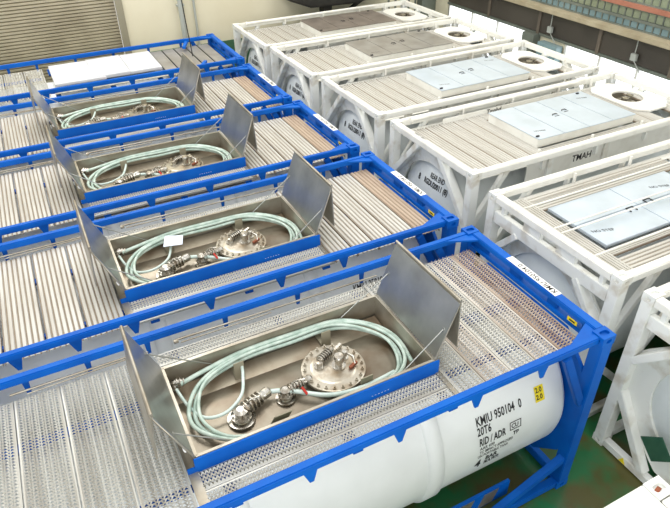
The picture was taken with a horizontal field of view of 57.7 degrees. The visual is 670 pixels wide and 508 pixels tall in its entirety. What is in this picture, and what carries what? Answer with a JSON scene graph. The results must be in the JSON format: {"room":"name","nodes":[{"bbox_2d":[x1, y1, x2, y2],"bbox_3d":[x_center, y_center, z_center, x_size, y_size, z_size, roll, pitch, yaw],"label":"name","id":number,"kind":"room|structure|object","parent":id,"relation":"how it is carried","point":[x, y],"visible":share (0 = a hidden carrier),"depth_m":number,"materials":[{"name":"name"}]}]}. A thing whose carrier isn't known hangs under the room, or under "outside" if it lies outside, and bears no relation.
{"room":"industrial warehouse","nodes":[
{"label":"industrial warehouse","id":0,"kind":"room"},
{"bbox_2d":[181,0,192,55],"bbox_3d":[-3.684,-7.628,13.147,0.499,6.553,0.069,29,45,35],"label":"hanging cable","id":1,"kind":"object","parent":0,"point":[181,0],"visible":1,"depth_m":14.59,"materials":[{"name":"black plastic"}]},
{"bbox_2d":[122,0,416,52],"bbox_3d":[-6.482,-7.613,15.330,22.400,9.000,0.300,-17,38,-21],"label":"wall","id":2,"kind":"structure","parent":0,"point":[147,21],"depth_m":17.39,"materials":[{"name":"beige paint"}]},
{"bbox_2d":[0,0,124,89],"bbox_3d":[-8.927,-5.594,15.126,6.800,6.000,0.050,-17,38,-21],"label":"door","id":3,"kind":"structure","parent":2,"relation":"in","point":[30,30],"depth_m":15.94,"materials":[{"name":"beige metal"}]},
{"bbox_2d":[114,0,131,53],"bbox_3d":[-5.767,-6.525,16.286,0.180,6.100,0.090,-17,38,-21],"label":"trim","id":4,"kind":"structure","parent":2,"relation":"attached to","point":[118,3],"depth_m":16.45,"materials":[{"name":"beige metal"}]},
{"bbox_2d":[176,0,188,46],"bbox_3d":[-4.305,-7.894,16.112,0.200,8.500,0.195,-17,38,-21],"label":"drain pipe","id":5,"kind":"object","parent":2,"relation":"attached to","point":[179,4],"visible":0.24,"depth_m":16.98,"materials":[{"name":"grey metal"}]},
{"bbox_2d":[192,0,200,44],"bbox_3d":[-3.976,-8.032,16.300,0.070,8.500,0.070,-17,38,-21],"label":"conduit","id":6,"kind":"object","parent":2,"relation":"attached to","point":[193,1],"visible":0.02,"depth_m":17.24,"materials":[{"name":"grey metal"}]},
{"bbox_2d":[152,38,250,72],"bbox_3d":[-1.362,-6.133,19.310,9.580,1.860,0.030,-17,38,-21],"label":"trim","id":7,"kind":"structure","parent":2,"relation":"attached to","point":[230,43],"depth_m":18.13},
{"bbox_2d":[288,0,363,11],"bbox_3d":[0.143,-8.034,18.363,3.642,1.285,0.730,-17,38,-21],"label":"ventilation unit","id":8,"kind":"object","parent":2,"relation":"attached to","point":[324,5],"visible":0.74,"depth_m":18.08,"materials":[{"name":"black metal"}]},
{"bbox_2d":[417,0,435,29],"bbox_3d":[3.169,-9.549,19.589,0.850,7.000,0.300,-17,38,-21],"label":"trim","id":9,"kind":"structure","parent":2,"relation":"attached to","point":[430,4],"depth_m":20.23,"materials":[{"name":"silver metal"}]},
{"bbox_2d":[435,0,564,62],"bbox_3d":[9.529,-3.712,9.351,0.400,9.000,27.000,-17,38,-21],"label":"wall","id":10,"kind":"structure","parent":0,"point":[442,6],"depth_m":19.91,"materials":[{"name":"beige paint"}]},
{"bbox_2d":[448,4,524,55],"bbox_3d":[4.606,-6.667,18.785,0.150,1.360,3.660,-17,38,-21],"label":"window","id":11,"kind":"structure","parent":10,"relation":"in","point":[499,27],"depth_m":18.53,"materials":[{"name":"glass"},{"name":"white paint"}]},
{"bbox_2d":[521,30,539,52],"bbox_3d":[5.426,-5.153,17.371,0.250,2.280,0.450,-17,38,-21],"label":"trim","id":12,"kind":"structure","parent":10,"relation":"attached to","point":[529,36],"depth_m":16.69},
{"bbox_2d":[536,40,562,62],"bbox_3d":[5.726,-5.216,16.484,0.290,0.950,0.700,-17,38,-21],"label":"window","id":13,"kind":"structure","parent":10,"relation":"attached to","point":[543,43],"depth_m":16.16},
{"bbox_2d":[547,15,554,43],"bbox_3d":[5.753,-5.951,16.050,0.080,0.708,0.337,-17,38,-21],"label":"junction box","id":14,"kind":"object","parent":10,"relation":"attached to","point":[549,28],"visible":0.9,"depth_m":16.10,"materials":[{"name":"grey plastic"}]},
{"bbox_2d":[448,2,669,79],"bbox_3d":[9.638,-1.595,10.196,0.140,0.060,26.000,-17,38,-21],"label":"trim","id":15,"kind":"structure","parent":10,"relation":"attached to","point":[450,3],"depth_m":15.74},
{"bbox_2d":[449,0,669,74],"bbox_3d":[9.497,-2.106,10.336,0.210,0.600,25.150,-17,38,-21],"label":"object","id":16,"kind":"structure","parent":10,"relation":"attached to","point":[651,57],"depth_m":15.46,"materials":[{"name":"black"}]},
{"bbox_2d":[487,0,669,78],"bbox_3d":[9.947,-1.579,9.581,0.250,0.670,23.200,-17,38,-21],"label":"trim","id":17,"kind":"structure","parent":10,"relation":"attached to","point":[600,36],"depth_m":16.33,"materials":[{"name":"red metal"}]},
{"bbox_2d":[505,0,669,49],"bbox_3d":[9.383,-2.391,10.171,0.580,0.180,27.000,-17,38,-21],"label":"trim","id":18,"kind":"structure","parent":10,"relation":"attached to","point":[619,30],"depth_m":14.64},
{"bbox_2d":[531,0,669,39],"bbox_3d":[8.272,-3.829,11.911,0.100,0.210,20.015,-17,38,-21],"label":"window","id":19,"kind":"structure","parent":10,"relation":"in","point":[639,26],"depth_m":14.58,"materials":[{"name":"teal glass"}]},
{"bbox_2d":[562,44,669,102],"bbox_3d":[9.506,-1.236,10.907,0.150,1.360,14.860,-17,38,-21],"label":"window","id":20,"kind":"structure","parent":10,"relation":"in","point":[605,64],"depth_m":14.88,"materials":[{"name":"glass"},{"name":"white paint"}]},
{"bbox_2d":[563,0,669,29],"bbox_3d":[8.269,-4.017,11.779,0.100,0.250,20.015,-17,38,-21],"label":"window","id":21,"kind":"structure","parent":10,"relation":"in","point":[623,11],"depth_m":14.15,"materials":[{"name":"glass"}]},
{"bbox_2d":[629,40,639,72],"bbox_3d":[6.997,-4.572,14.050,0.080,0.708,0.337,-17,38,-21],"label":"junction box","id":22,"kind":"object","parent":10,"relation":"attached to","point":[633,57],"visible":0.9,"depth_m":14.11,"materials":[{"name":"grey plastic"}]},
{"bbox_2d":[602,0,669,17],"bbox_3d":[9.449,-2.906,9.858,0.310,0.100,27.000,-17,38,-21],"label":"trim","id":23,"kind":"structure","parent":10,"relation":"attached to","point":[619,2],"depth_m":13.67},
{"bbox_2d":[624,0,669,11],"bbox_3d":[8.263,-4.344,11.550,0.100,0.350,20.015,-17,38,-21],"label":"window","id":24,"kind":"structure","parent":10,"relation":"in","point":[659,4],"depth_m":13.46,"materials":[{"name":"glass"}]},
{"bbox_2d":[403,253,669,507],"bbox_3d":[-0.193,3.050,7.966,22.400,0.200,27.000,-17,38,-21],"label":"floor","id":25,"kind":"structure","parent":0,"point":[597,478],"depth_m":7.92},
{"bbox_2d":[0,33,244,136],"bbox_3d":[-5.594,-3.245,14.659,6.605,2.591,2.438,-17,38,-21],"label":"container","id":26,"kind":"object","parent":25,"relation":"on","point":[112,71],"visible":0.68,"depth_m":14.14,"materials":[{"name":"blue metal"}]},
{"bbox_2d":[0,52,292,196],"bbox_3d":[-4.337,-2.067,12.365,6.605,3.256,2.438,-17,38,-21],"label":"container","id":27,"kind":"object","parent":25,"relation":"on","point":[209,102],"visible":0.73,"depth_m":11.93,"materials":[{"name":"blue metal"}]},
{"bbox_2d":[58,97,184,128],"bbox_3d":[-4.153,-2.751,11.974,2.383,0.175,1.128,-17,38,-21],"label":"coiled hose","id":28,"kind":"object","parent":27,"relation":"in","point":[77,114],"visible":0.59,"depth_m":12.25,"materials":[{"name":"rubber"}]},
{"bbox_2d":[0,92,359,286],"bbox_3d":[-3.063,-0.742,10.441,6.605,3.256,2.438,-17,38,-21],"label":"container","id":29,"kind":"object","parent":25,"relation":"on","point":[260,150],"visible":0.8,"depth_m":9.93,"materials":[{"name":"blue metal"}]},
{"bbox_2d":[82,144,231,189],"bbox_3d":[-2.880,-1.426,10.051,2.383,0.175,1.128,-17,38,-21],"label":"coiled hose","id":30,"kind":"object","parent":29,"relation":"in","point":[110,165],"visible":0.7,"depth_m":10.30,"materials":[{"name":"rubber"}]},
{"bbox_2d":[0,150,458,449],"bbox_3d":[-1.790,0.592,8.504,6.605,3.256,2.438,-17,38,-21],"label":"container","id":31,"kind":"object","parent":25,"relation":"on","point":[345,221],"visible":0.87,"depth_m":7.85,"materials":[{"name":"blue metal"}]},
{"bbox_2d":[163,235,182,246],"bbox_3d":[-2.150,-0.178,8.089,0.246,0.023,0.234,-5,35,-5],"label":"paper sheet","id":32,"kind":"object","parent":31,"relation":"on","point":[177,239],"visible":1,"depth_m":8.09,"materials":[{"name":"white paper"}]},
{"bbox_2d":[118,212,301,283],"bbox_3d":[-1.606,-0.092,8.114,2.383,0.175,1.128,-17,38,-21],"label":"coiled hose","id":33,"kind":"object","parent":31,"relation":"in","point":[149,244],"visible":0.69,"depth_m":8.34,"materials":[{"name":"rubber"}]},
{"bbox_2d":[0,225,616,507],"bbox_3d":[-0.537,1.914,6.585,6.605,3.256,2.438,-17,38,-21],"label":"container","id":34,"kind":"object","parent":25,"relation":"on","point":[492,374],"visible":0.99,"depth_m":6.16,"materials":[{"name":"white paint"},{"name":"stainless steel"},{"name":"aluminium"}]},
{"bbox_2d":[175,318,412,441],"bbox_3d":[-0.354,1.230,6.195,2.383,0.175,1.128,-17,38,-21],"label":"coiled hose","id":35,"kind":"object","parent":34,"relation":"in","point":[218,367],"visible":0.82,"depth_m":6.29,"materials":[{"name":"rubber"}]},
{"bbox_2d":[451,478,509,507],"bbox_3d":[1.089,3.207,7.125,2.380,0.270,0.040,-17,38,-21],"label":"frame","id":36,"kind":"object","parent":34,"relation":"on","point":[500,489],"depth_m":7.39,"materials":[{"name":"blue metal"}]},
{"bbox_2d":[232,0,451,96],"bbox_3d":[0.236,-5.458,17.630,5.620,2.635,2.438,-17,38,-21],"label":"container","id":37,"kind":"object","parent":25,"relation":"on","point":[260,41],"visible":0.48,"depth_m":16.77,"materials":[{"name":"white metal"}]},
{"bbox_2d":[270,17,514,133],"bbox_3d":[1.465,-4.203,15.806,5.620,2.635,2.438,-17,38,-21],"label":"container","id":38,"kind":"object","parent":25,"relation":"on","point":[305,69],"visible":0.5,"depth_m":14.88,"materials":[{"name":"white metal"}]},
{"bbox_2d":[321,40,599,183],"bbox_3d":[2.772,-2.912,13.930,5.620,2.635,2.438,-17,38,-21],"label":"container","id":39,"kind":"object","parent":25,"relation":"on","point":[368,107],"visible":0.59,"depth_m":12.93,"materials":[{"name":"white metal"}]},
{"bbox_2d":[388,70,669,274],"bbox_3d":[4.079,-1.548,11.949,5.620,2.635,2.438,-17,38,-21],"label":"container","id":40,"kind":"object","parent":25,"relation":"on","point":[457,160],"visible":0.64,"depth_m":10.86,"materials":[{"name":"white metal"}]},
{"bbox_2d":[479,139,669,416],"bbox_3d":[5.325,-0.010,9.753,5.630,2.600,2.438,-17,38,-21],"label":"container","id":41,"kind":"object","parent":25,"relation":"on","point":[611,244],"visible":0.52,"depth_m":8.38,"materials":[{"name":"white metal"}]},
{"bbox_2d":[592,282,669,484],"bbox_3d":[6.585,1.332,7.803,5.655,2.600,2.438,-17,38,-21],"label":"container","id":42,"kind":"object","parent":25,"relation":"on","point":[640,386],"visible":0.98,"depth_m":7.48,"materials":[{"name":"white metal"}]},
{"bbox_2d":[604,475,669,507],"bbox_3d":[0.526,4.212,3.856,5.900,2.591,2.743,-17,38,-21],"label":"container","id":43,"kind":"object","parent":25,"relation":"on","point":[654,493],"visible":1,"depth_m":4.82,"materials":[{"name":"white metal"}]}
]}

